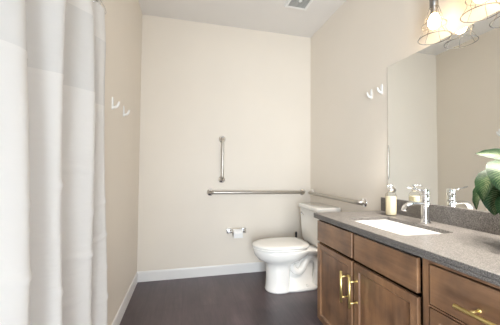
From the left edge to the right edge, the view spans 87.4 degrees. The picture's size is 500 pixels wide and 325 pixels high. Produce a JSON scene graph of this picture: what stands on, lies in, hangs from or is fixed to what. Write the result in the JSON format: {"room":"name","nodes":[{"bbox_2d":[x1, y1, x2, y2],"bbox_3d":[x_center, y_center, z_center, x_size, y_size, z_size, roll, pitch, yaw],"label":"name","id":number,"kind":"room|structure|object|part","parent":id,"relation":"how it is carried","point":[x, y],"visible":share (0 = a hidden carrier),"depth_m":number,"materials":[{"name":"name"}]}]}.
{"room":"bathroom","nodes":[
{"label":"bathroom","id":0,"kind":"room"},
{"bbox_2d":[98,0,141,324],"bbox_3d":[-0.823,-0.209,1.176,0.120,2.740,3.050,1,-2,-14],"label":"wall","id":1,"kind":"structure","parent":0,"point":[123,18],"depth_m":1.94,"materials":[{"name":"paint"}]},
{"bbox_2d":[112,97,119,109],"bbox_3d":[-0.855,-0.377,1.671,0.046,0.080,0.022,1,-2,-14],"label":"robe hook","id":2,"kind":"object","parent":1,"relation":"attached to","point":[118,103],"visible":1,"depth_m":1.67,"materials":[{"name":"white metal"}]},
{"bbox_2d":[112,273,137,324],"bbox_3d":[-0.978,1.133,1.995,0.009,0.104,1.286,1,-2,-14],"label":"baseboard","id":3,"kind":"structure","parent":1,"relation":"attached to","point":[121,311],"depth_m":2.10,"materials":[{"name":"white paint"}]},
{"bbox_2d":[123,106,129,116],"bbox_3d":[-0.928,-0.384,1.969,0.046,0.080,0.022,1,-2,-14],"label":"robe hook","id":4,"kind":"object","parent":1,"relation":"attached to","point":[128,112],"visible":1,"depth_m":1.96,"materials":[{"name":"white metal"}]},
{"bbox_3d":[-0.656,-0.882,0.706,0.038,0.038,1.479,1,-2,-14],"label":"curtain rod","id":5,"kind":"object","parent":1,"relation":"attached to","visible":0},
{"bbox_2d":[0,0,108,324],"bbox_3d":[-0.608,0.096,0.733,0.168,2.001,1.500,1,-2,-14],"label":"shower curtain","id":6,"kind":"object","parent":5,"relation":"hanging from","point":[53,233],"visible":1,"depth_m":0.80,"materials":[{"name":"white fabric"}]},
{"bbox_2d":[119,271,322,324],"bbox_3d":[-0.150,1.179,0.746,3.025,0.050,4.370,1,-2,-14],"label":"floor","id":7,"kind":"structure","parent":0,"point":[241,298],"depth_m":2.22,"materials":[{"name":"brown wood"}]},
{"bbox_2d":[252,202,340,293],"bbox_3d":[0.417,0.819,2.564,0.815,0.787,0.448,1,-2,-14],"label":"toilet","id":8,"kind":"object","parent":7,"relation":"on","point":[291,262],"visible":0.94,"depth_m":2.46,"materials":[{"name":"white ceramic"}]},
{"bbox_3d":[0.268,0.805,2.528,0.504,0.018,0.380,1,-2,-14],"label":"seat","id":9,"kind":"part","parent":8,"relation":"part of","materials":[{"name":"white plastic"}]},
{"bbox_3d":[0.282,0.781,2.532,0.536,0.028,0.386,1,-2,-14],"label":"lid","id":10,"kind":"part","parent":8,"relation":"part of","materials":[{"name":"white plastic"}]},
{"bbox_3d":[0.309,1.014,2.532,0.572,0.394,0.374,1,-2,-14],"label":"bowl","id":11,"kind":"part","parent":8,"relation":"part of","materials":[{"name":"white ceramic"}]},
{"bbox_3d":[0.694,0.647,2.636,0.234,0.350,0.424,1,-2,-14],"label":"tank","id":12,"kind":"part","parent":8,"relation":"part of","materials":[{"name":"white ceramic"}]},
{"bbox_3d":[0.691,0.451,2.641,0.257,0.042,0.448,1,-2,-14],"label":"tank lid","id":13,"kind":"part","parent":8,"relation":"part of","materials":[{"name":"white ceramic"}]},
{"bbox_2d":[317,219,422,324],"bbox_3d":[0.802,0.780,1.469,0.600,0.806,0.838,1,-2,-14],"label":"vanity cabinet","id":14,"kind":"object","parent":7,"relation":"on","point":[361,280],"visible":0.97,"depth_m":1.37,"materials":[{"name":"brown wood"}]},
{"bbox_3d":[0.523,0.465,1.633,0.019,0.138,0.387,1,-2,-14],"label":"false drawer","id":15,"kind":"part","parent":14,"relation":"part of","materials":[{"name":"brown wood"}]},
{"bbox_3d":[0.521,0.805,1.623,0.019,0.510,0.387,1,-2,-14],"label":"door","id":16,"kind":"part","parent":14,"relation":"part of","materials":[{"name":"brown wood"}]},
{"bbox_3d":[0.525,0.689,1.458,0.054,0.168,0.014,1,-2,-14],"label":"handle","id":17,"kind":"part","parent":14,"relation":"part of","materials":[{"name":"gold metal"}]},
{"bbox_3d":[0.543,0.685,1.384,0.054,0.166,0.014,1,-2,-14],"label":"handle","id":18,"kind":"part","parent":14,"relation":"part of","materials":[{"name":"gold metal"}]},
{"bbox_3d":[0.622,0.453,1.231,0.019,0.138,0.401,1,-2,-14],"label":"false drawer","id":19,"kind":"part","parent":14,"relation":"part of","materials":[{"name":"brown wood"}]},
{"bbox_3d":[0.619,0.794,1.221,0.019,0.510,0.401,1,-2,-14],"label":"door","id":20,"kind":"part","parent":14,"relation":"part of","materials":[{"name":"brown wood"}]},
{"bbox_2d":[314,210,499,285],"bbox_3d":[0.895,0.353,1.189,0.567,0.033,1.468,1,-2,-14],"label":"countertop","id":21,"kind":"structure","parent":14,"relation":"on","point":[474,253],"depth_m":1.12,"materials":[{"name":"grey stone"}]},
{"bbox_2d":[385,184,396,215],"bbox_3d":[0.942,0.250,1.755,0.074,0.205,0.067,0,-2,3],"label":"soap dispenser","id":22,"kind":"object","parent":21,"relation":"on","point":[390,201],"visible":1,"depth_m":1.73,"materials":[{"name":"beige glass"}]},
{"bbox_2d":[350,219,442,265],"bbox_3d":[0.794,0.442,1.446,0.336,0.158,0.486,1,-2,-14],"label":"sink basin","id":23,"kind":"object","parent":21,"relation":"in","point":[388,225],"visible":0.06,"depth_m":1.58,"materials":[{"name":"white ceramic"}]},
{"bbox_2d":[401,187,431,223],"bbox_3d":[0.946,0.241,1.489,0.186,0.209,0.058,1,-2,-14],"label":"sink faucet","id":24,"kind":"object","parent":21,"relation":"on","point":[425,193],"visible":1,"depth_m":1.49,"materials":[{"name":"silver metal"}]},
{"bbox_3d":[0.926,0.249,1.484,0.146,0.053,0.031,1,-2,-14],"label":"spout","id":25,"kind":"part","parent":24,"relation":"part of","materials":[{"name":"silver metal"}]},
{"bbox_3d":[1.008,0.170,1.506,0.045,0.036,0.045,1,-2,-14],"label":"handle","id":26,"kind":"part","parent":24,"relation":"part of","materials":[{"name":"silver metal"}]},
{"bbox_2d":[472,148,499,215],"bbox_3d":[1.069,0.097,1.024,0.278,0.469,0.351,1,-2,-14],"label":"potted plant","id":27,"kind":"object","parent":21,"relation":"on","point":[487,181],"visible":1,"depth_m":1.08,"materials":[{"name":"green plant"}]},
{"bbox_2d":[423,258,499,324],"bbox_3d":[0.974,0.761,0.770,0.600,0.806,0.599,1,-2,-14],"label":"base cabinet","id":28,"kind":"object","parent":7,"relation":"on","point":[450,296],"visible":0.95,"depth_m":0.89,"materials":[{"name":"brown wood"}]},
{"bbox_3d":[0.745,0.656,0.717,0.019,0.239,0.538,1,-2,-14],"label":"drawer","id":29,"kind":"part","parent":28,"relation":"part of","materials":[{"name":"brown wood"}]},
{"bbox_3d":[0.712,0.459,0.709,0.054,0.014,0.288,1,-2,-14],"label":"handle","id":30,"kind":"part","parent":28,"relation":"part of","materials":[{"name":"gold metal"}]},
{"bbox_2d":[137,14,310,271],"bbox_3d":[-0.217,-0.151,2.956,2.145,2.740,0.120,1,-2,-14],"label":"wall","id":31,"kind":"structure","parent":0,"point":[201,83],"depth_m":2.86,"materials":[{"name":"paint"}]},
{"bbox_2d":[137,262,265,281],"bbox_3d":[-0.212,1.165,2.854,1.905,0.104,0.009,1,-2,-14],"label":"baseboard","id":32,"kind":"structure","parent":31,"relation":"attached to","point":[179,273],"depth_m":2.77,"materials":[{"name":"white paint"}]},
{"bbox_2d":[218,136,225,182],"bbox_3d":[-0.300,-0.035,2.835,0.076,0.516,0.068,1,-2,-14],"label":"grab bar","id":33,"kind":"object","parent":31,"relation":"attached to","point":[221,179],"visible":1,"depth_m":2.81,"materials":[{"name":"silver metal"}]},
{"bbox_3d":[-0.300,-0.035,2.834,0.034,0.473,0.066,1,-2,-14],"label":"rail","id":34,"kind":"part","parent":33,"relation":"part of","materials":[{"name":"silver metal"}]},
{"bbox_2d":[227,228,245,233],"bbox_3d":[-0.142,0.749,2.847,0.218,0.052,0.077,1,-2,-14],"label":"toilet paper holder","id":35,"kind":"object","parent":31,"relation":"attached to","point":[229,231],"visible":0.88,"depth_m":2.85,"materials":[{"name":"silver metal"}]},
{"bbox_2d":[232,228,242,237],"bbox_3d":[-0.133,0.759,2.820,0.098,0.090,0.091,1,-2,-14],"label":"toilet paper roll","id":36,"kind":"object","parent":35,"relation":"on","point":[237,233],"visible":0.98,"depth_m":2.78,"materials":[{"name":"white paper"}]},
{"bbox_2d":[207,189,304,195],"bbox_3d":[0.102,0.332,2.922,1.154,0.085,0.069,1,-2,-14],"label":"grab bar","id":37,"kind":"object","parent":31,"relation":"attached to","point":[210,192],"visible":1,"depth_m":2.88,"materials":[{"name":"silver metal"}]},
{"bbox_3d":[0.102,0.332,2.922,1.114,0.044,0.068,1,-2,-14],"label":"rail","id":38,"kind":"part","parent":37,"relation":"part of","materials":[{"name":"silver metal"}]},
{"bbox_2d":[138,0,345,37],"bbox_3d":[-0.256,-1.620,1.355,3.025,0.100,3.290,1,-2,-14],"label":"ceiling","id":39,"kind":"structure","parent":0,"point":[272,16],"depth_m":2.67,"materials":[{"name":"paint"}]},
{"bbox_2d":[284,0,312,10],"bbox_3d":[0.473,-1.521,2.461,0.234,0.020,0.247,1,-2,-14],"label":"exhaust fan","id":40,"kind":"object","parent":39,"relation":"attached to","point":[294,4],"visible":1,"depth_m":2.51,"materials":[{"name":"white plastic"}]},
{"bbox_2d":[288,0,309,7],"bbox_3d":[0.473,-1.522,2.461,0.174,0.009,0.187,1,-2,-14],"label":"grille","id":41,"kind":"object","parent":40,"relation":"attached to","point":[291,3],"depth_m":2.50,"materials":[{"name":"grey plastic"}]},
{"bbox_2d":[310,0,499,211],"bbox_3d":[1.144,-0.179,1.657,0.120,2.740,3.050,1,-2,-14],"label":"wall","id":42,"kind":"structure","parent":0,"point":[352,52],"depth_m":2.24,"materials":[{"name":"paint"}]},
{"bbox_2d":[308,189,366,206],"bbox_3d":[0.806,0.341,2.603,0.069,0.084,0.981,1,-2,-14],"label":"grab bar","id":43,"kind":"object","parent":42,"relation":"attached to","point":[363,201],"visible":1,"depth_m":2.37,"materials":[{"name":"silver metal"}]},
{"bbox_2d":[366,89,371,98],"bbox_3d":[0.956,-0.549,2.099,0.046,0.080,0.022,1,-2,-14],"label":"robe hook","id":44,"kind":"object","parent":42,"relation":"attached to","point":[368,96],"visible":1,"depth_m":2.09,"materials":[{"name":"white metal"}]},
{"bbox_2d":[377,84,382,94],"bbox_3d":[0.983,-0.558,1.986,0.046,0.080,0.022,1,-2,-14],"label":"robe hook","id":45,"kind":"object","parent":42,"relation":"attached to","point":[380,91],"visible":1,"depth_m":1.98,"materials":[{"name":"white metal"}]},
{"bbox_2d":[418,0,451,44],"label":"vanity light","id":46,"kind":"object","parent":42,"relation":"attached to","point":[434,21],"depth_m":1.45,"materials":[{"name":"silver metal"}]},
{"bbox_2d":[428,0,440,29],"bbox_3d":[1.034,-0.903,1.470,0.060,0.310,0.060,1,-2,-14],"label":"bulb","id":47,"kind":"object","parent":46,"relation":"attached to","point":[433,4],"depth_m":1.45,"materials":[{"name":"white glass"}]},
{"bbox_2d":[381,197,499,234],"bbox_3d":[1.162,0.290,1.252,0.020,0.100,1.460,1,-2,-14],"label":"backsplash","id":48,"kind":"structure","parent":42,"relation":"attached to","point":[483,221],"depth_m":1.40,"materials":[{"name":"grey stone"}]},
{"bbox_2d":[387,10,499,211],"bbox_3d":[1.178,-0.242,1.251,0.006,0.962,1.380,1,-2,-14],"label":"wall mirror","id":49,"kind":"object","parent":42,"relation":"attached to","point":[444,97],"visible":0.78,"depth_m":1.48,"materials":[{"name":"grey mirror"}]},
{"bbox_2d":[460,0,499,22],"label":"vanity light","id":50,"kind":"object","parent":42,"relation":"attached to","point":[476,1],"depth_m":1.26,"materials":[{"name":"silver metal"}]}
]}

